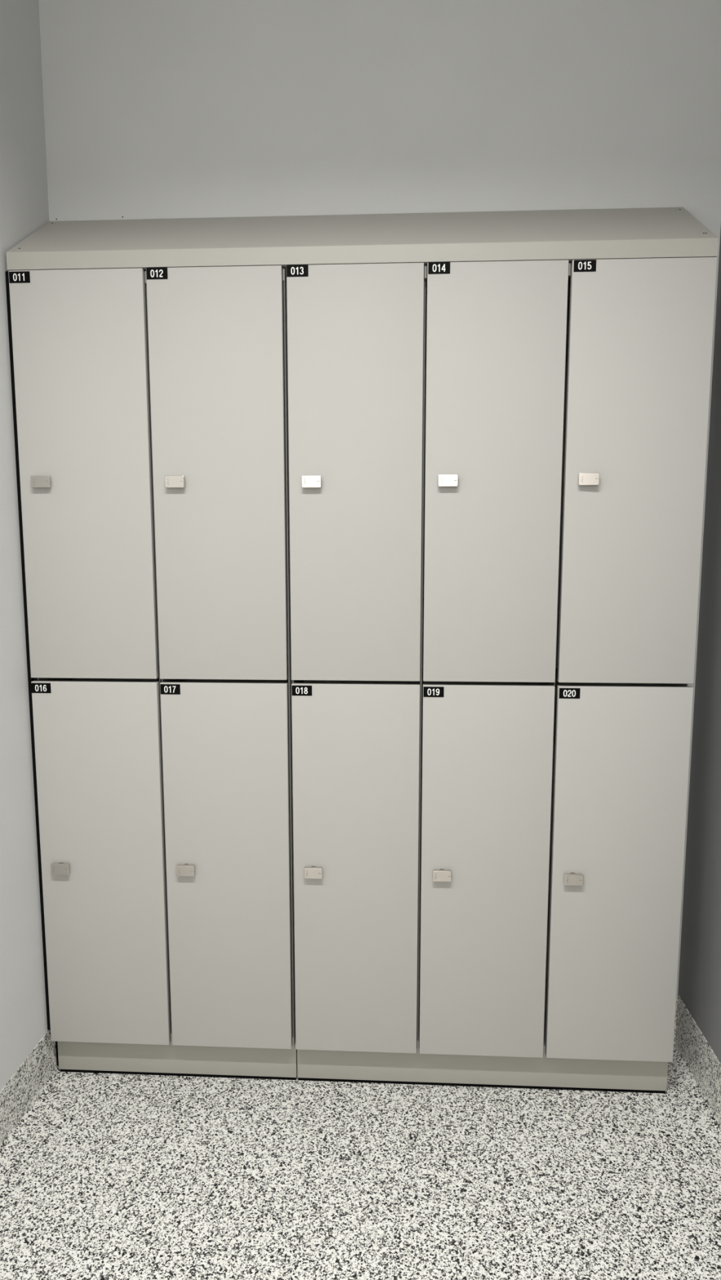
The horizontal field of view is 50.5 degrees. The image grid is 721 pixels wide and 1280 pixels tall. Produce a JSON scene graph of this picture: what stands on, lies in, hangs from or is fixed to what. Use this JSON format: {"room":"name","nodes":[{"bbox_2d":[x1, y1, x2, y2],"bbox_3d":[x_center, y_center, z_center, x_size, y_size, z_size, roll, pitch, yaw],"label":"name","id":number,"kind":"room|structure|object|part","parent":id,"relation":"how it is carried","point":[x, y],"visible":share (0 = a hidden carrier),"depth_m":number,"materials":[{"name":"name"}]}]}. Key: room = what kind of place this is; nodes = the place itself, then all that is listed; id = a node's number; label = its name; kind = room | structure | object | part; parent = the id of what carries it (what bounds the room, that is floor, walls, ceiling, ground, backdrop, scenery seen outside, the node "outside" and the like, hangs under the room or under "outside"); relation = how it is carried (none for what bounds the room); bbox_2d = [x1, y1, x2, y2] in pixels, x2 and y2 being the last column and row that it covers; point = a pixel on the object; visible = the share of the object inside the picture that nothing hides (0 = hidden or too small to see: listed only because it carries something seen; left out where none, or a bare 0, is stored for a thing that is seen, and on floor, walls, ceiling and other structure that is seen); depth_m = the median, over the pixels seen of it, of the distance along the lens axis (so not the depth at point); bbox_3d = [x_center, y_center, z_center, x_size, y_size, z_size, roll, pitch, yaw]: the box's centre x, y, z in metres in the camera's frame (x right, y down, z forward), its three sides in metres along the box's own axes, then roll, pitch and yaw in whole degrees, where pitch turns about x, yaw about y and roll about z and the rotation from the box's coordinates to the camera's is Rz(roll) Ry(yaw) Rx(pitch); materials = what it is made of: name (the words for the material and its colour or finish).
{"room":"changing room","nodes":[
{"label":"changing room","id":0,"kind":"room"},
{"bbox_2d":[0,0,49,1091],"bbox_3d":[-1.020,0.003,-0.452,0.080,2.800,4.912,1,7,5],"label":"wall","id":1,"kind":"structure","parent":0,"point":[24,188],"depth_m":1.74,"materials":[{"name":"paint"}]},
{"bbox_2d":[0,1030,61,1160],"bbox_3d":[-0.969,1.321,-0.247,0.015,0.132,4.829,1,7,5],"label":"baseboard","id":2,"kind":"structure","parent":1,"relation":"attached to","point":[24,1092],"depth_m":1.81,"materials":[{"name":"grey stone"}]},
{"bbox_2d":[0,1052,720,1279],"bbox_3d":[-0.136,1.432,-0.276,1.885,0.080,4.986,0,7,3],"label":"floor","id":3,"kind":"structure","parent":0,"point":[111,1176],"depth_m":1.62,"materials":[{"name":"grey stone"}]},
{"bbox_2d":[4,265,297,1079],"bbox_3d":[-0.468,0.136,1.889,0.622,1.946,0.236,0,7,3],"label":"lockers","id":4,"kind":"object","parent":3,"relation":"on","point":[150,406],"visible":1,"depth_m":1.77,"materials":[{"name":"laminate"}]},
{"bbox_3d":[-0.750,-0.798,1.680,0.046,0.024,0.001,0,7,3],"label":"number plate","id":5,"kind":"part","parent":4,"relation":"part of","materials":[{"name":"black plastic"}]},
{"bbox_3d":[-0.722,-0.358,1.724,0.044,0.026,0.008,0,7,3],"label":"lock knob","id":6,"kind":"part","parent":4,"relation":"part of","materials":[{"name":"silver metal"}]},
{"bbox_3d":[-0.751,0.113,1.796,0.046,0.024,0.001,0,7,3],"label":"number plate","id":7,"kind":"part","parent":4,"relation":"part of","materials":[{"name":"black plastic"}]},
{"bbox_3d":[-0.723,0.552,1.840,0.044,0.026,0.008,0,7,3],"label":"lock knob","id":8,"kind":"part","parent":4,"relation":"part of","materials":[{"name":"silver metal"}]},
{"bbox_3d":[-0.624,-0.362,1.738,0.300,0.909,0.018,0,7,3],"label":"door","id":9,"kind":"part","parent":4,"relation":"part of","materials":[{"name":"laminate"}]},
{"bbox_3d":[-0.624,0.551,1.854,0.300,0.913,0.018,0,7,3],"label":"door","id":10,"kind":"part","parent":4,"relation":"part of","materials":[{"name":"laminate"}]},
{"bbox_3d":[-0.443,-0.798,1.664,0.046,0.024,0.001,0,7,3],"label":"number plate","id":11,"kind":"part","parent":4,"relation":"part of","materials":[{"name":"black plastic"}]},
{"bbox_3d":[-0.443,0.115,1.780,0.046,0.024,0.001,0,7,3],"label":"number plate","id":12,"kind":"part","parent":4,"relation":"part of","materials":[{"name":"black plastic"}]},
{"bbox_3d":[-0.415,-0.354,1.709,0.044,0.026,0.008,0,7,3],"label":"lock knob","id":13,"kind":"part","parent":4,"relation":"part of","materials":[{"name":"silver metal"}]},
{"bbox_3d":[-0.417,0.550,1.824,0.044,0.026,0.008,0,7,3],"label":"lock knob","id":14,"kind":"part","parent":4,"relation":"part of","materials":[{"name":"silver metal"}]},
{"bbox_3d":[-0.318,-0.360,1.722,0.297,0.909,0.018,0,7,3],"label":"door","id":15,"kind":"part","parent":4,"relation":"part of","materials":[{"name":"laminate"}]},
{"bbox_3d":[-0.318,0.553,1.838,0.297,0.913,0.018,0,7,3],"label":"door","id":16,"kind":"part","parent":4,"relation":"part of","materials":[{"name":"laminate"}]},
{"bbox_2d":[286,257,716,1093],"bbox_3d":[0.299,0.141,1.849,0.912,1.946,0.237,0,7,3],"label":"lockers","id":17,"kind":"object","parent":3,"relation":"on","point":[497,468],"visible":1,"depth_m":1.74,"materials":[{"name":"laminate"}]},
{"bbox_3d":[-0.136,-0.797,1.648,0.046,0.024,0.001,0,7,3],"label":"number plate","id":18,"kind":"part","parent":17,"relation":"part of","materials":[{"name":"black plastic"}]},
{"bbox_3d":[-0.135,0.117,1.764,0.046,0.024,0.001,0,7,3],"label":"number plate","id":19,"kind":"part","parent":17,"relation":"part of","materials":[{"name":"black plastic"}]},
{"bbox_3d":[-0.108,-0.351,1.693,0.044,0.026,0.008,0,7,3],"label":"lock knob","id":20,"kind":"part","parent":17,"relation":"part of","materials":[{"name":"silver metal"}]},
{"bbox_3d":[-0.112,0.551,1.808,0.044,0.026,0.008,0,7,3],"label":"lock knob","id":21,"kind":"part","parent":17,"relation":"part of","materials":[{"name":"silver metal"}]},
{"bbox_3d":[-0.011,-0.358,1.707,0.296,0.909,0.018,0,7,3],"label":"door","id":22,"kind":"part","parent":17,"relation":"part of","materials":[{"name":"laminate"}]},
{"bbox_3d":[-0.011,0.555,1.823,0.296,0.913,0.018,0,7,3],"label":"door","id":23,"kind":"part","parent":17,"relation":"part of","materials":[{"name":"laminate"}]},
{"bbox_2d":[6,207,718,271],"bbox_3d":[-0.009,-0.917,1.739,1.527,0.189,0.224,0,7,3],"label":"panel","id":24,"kind":"object","parent":17,"relation":"on","point":[570,235],"visible":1,"depth_m":1.67,"materials":[{"name":"laminate"}]},
{"bbox_3d":[0.167,0.119,1.748,0.046,0.024,0.001,0,7,3],"label":"number plate","id":25,"kind":"part","parent":17,"relation":"part of","materials":[{"name":"black plastic"}]},
{"bbox_3d":[0.168,-0.795,1.632,0.046,0.024,0.001,0,7,3],"label":"number plate","id":26,"kind":"part","parent":17,"relation":"part of","materials":[{"name":"black plastic"}]},
{"bbox_3d":[0.191,0.553,1.792,0.044,0.026,0.008,0,7,3],"label":"lock knob","id":27,"kind":"part","parent":17,"relation":"part of","materials":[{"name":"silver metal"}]},
{"bbox_3d":[0.192,-0.350,1.677,0.044,0.026,0.008,0,7,3],"label":"lock knob","id":28,"kind":"part","parent":17,"relation":"part of","materials":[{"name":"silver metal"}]},
{"bbox_3d":[0.293,0.556,1.807,0.298,0.913,0.018,0,7,3],"label":"door","id":29,"kind":"part","parent":17,"relation":"part of","materials":[{"name":"laminate"}]},
{"bbox_3d":[0.293,-0.356,1.691,0.298,0.909,0.018,0,7,3],"label":"door","id":30,"kind":"part","parent":17,"relation":"part of","materials":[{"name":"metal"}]},
{"bbox_2d":[555,668,557,680],"bbox_3d":[0.603,0.085,1.862,0.298,0.003,0.159,0,7,3],"label":"shelf","id":31,"kind":"object","parent":17,"relation":"attached to","point":[556,669],"depth_m":1.85,"materials":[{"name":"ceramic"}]},
{"bbox_3d":[0.474,0.121,1.732,0.046,0.024,0.001,0,7,3],"label":"number plate","id":32,"kind":"part","parent":17,"relation":"part of","materials":[{"name":"black plastic"}]},
{"bbox_3d":[0.495,0.557,1.777,0.044,0.026,0.008,0,7,3],"label":"lock knob","id":33,"kind":"part","parent":17,"relation":"part of","materials":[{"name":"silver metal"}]},
{"bbox_3d":[0.475,-0.792,1.617,0.046,0.024,0.001,0,7,3],"label":"number plate","id":34,"kind":"part","parent":17,"relation":"part of","materials":[{"name":"black plastic"}]},
{"bbox_3d":[0.496,-0.350,1.662,0.044,0.026,0.008,1,7,7],"label":"lock knob","id":35,"kind":"part","parent":17,"relation":"part of","materials":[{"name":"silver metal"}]},
{"bbox_3d":[0.600,0.558,1.791,0.300,0.913,0.018,0,7,3],"label":"door","id":36,"kind":"part","parent":17,"relation":"part of","materials":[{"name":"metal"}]},
{"bbox_3d":[0.599,-0.354,1.675,0.300,0.909,0.018,0,7,3],"label":"door","id":37,"kind":"part","parent":17,"relation":"part of","materials":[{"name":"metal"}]},
{"bbox_2d":[38,0,720,996],"bbox_3d":[0.000,-0.305,1.972,1.705,2.800,0.081,0,7,3],"label":"wall","id":38,"kind":"structure","parent":0,"point":[153,108],"depth_m":1.81,"materials":[{"name":"paint"}]},
{"bbox_2d":[673,996,677,1044],"bbox_3d":[0.042,1.021,2.090,1.617,0.140,0.015,0,7,3],"label":"baseboard","id":39,"kind":"structure","parent":38,"relation":"attached to","point":[676,997],"depth_m":2.06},
{"bbox_2d":[677,226,720,1063],"bbox_3d":[0.764,0.009,-0.504,0.080,2.800,4.986,0,7,3],"label":"wall","id":40,"kind":"structure","parent":0,"point":[699,988],"depth_m":1.85,"materials":[{"name":"paint"}]},
{"bbox_2d":[672,994,720,1140],"bbox_3d":[0.717,1.325,-0.335,0.015,0.147,4.826,0,7,3],"label":"baseboard","id":41,"kind":"structure","parent":40,"relation":"attached to","point":[699,1063],"depth_m":1.89,"materials":[{"name":"grey stone"}]}
]}

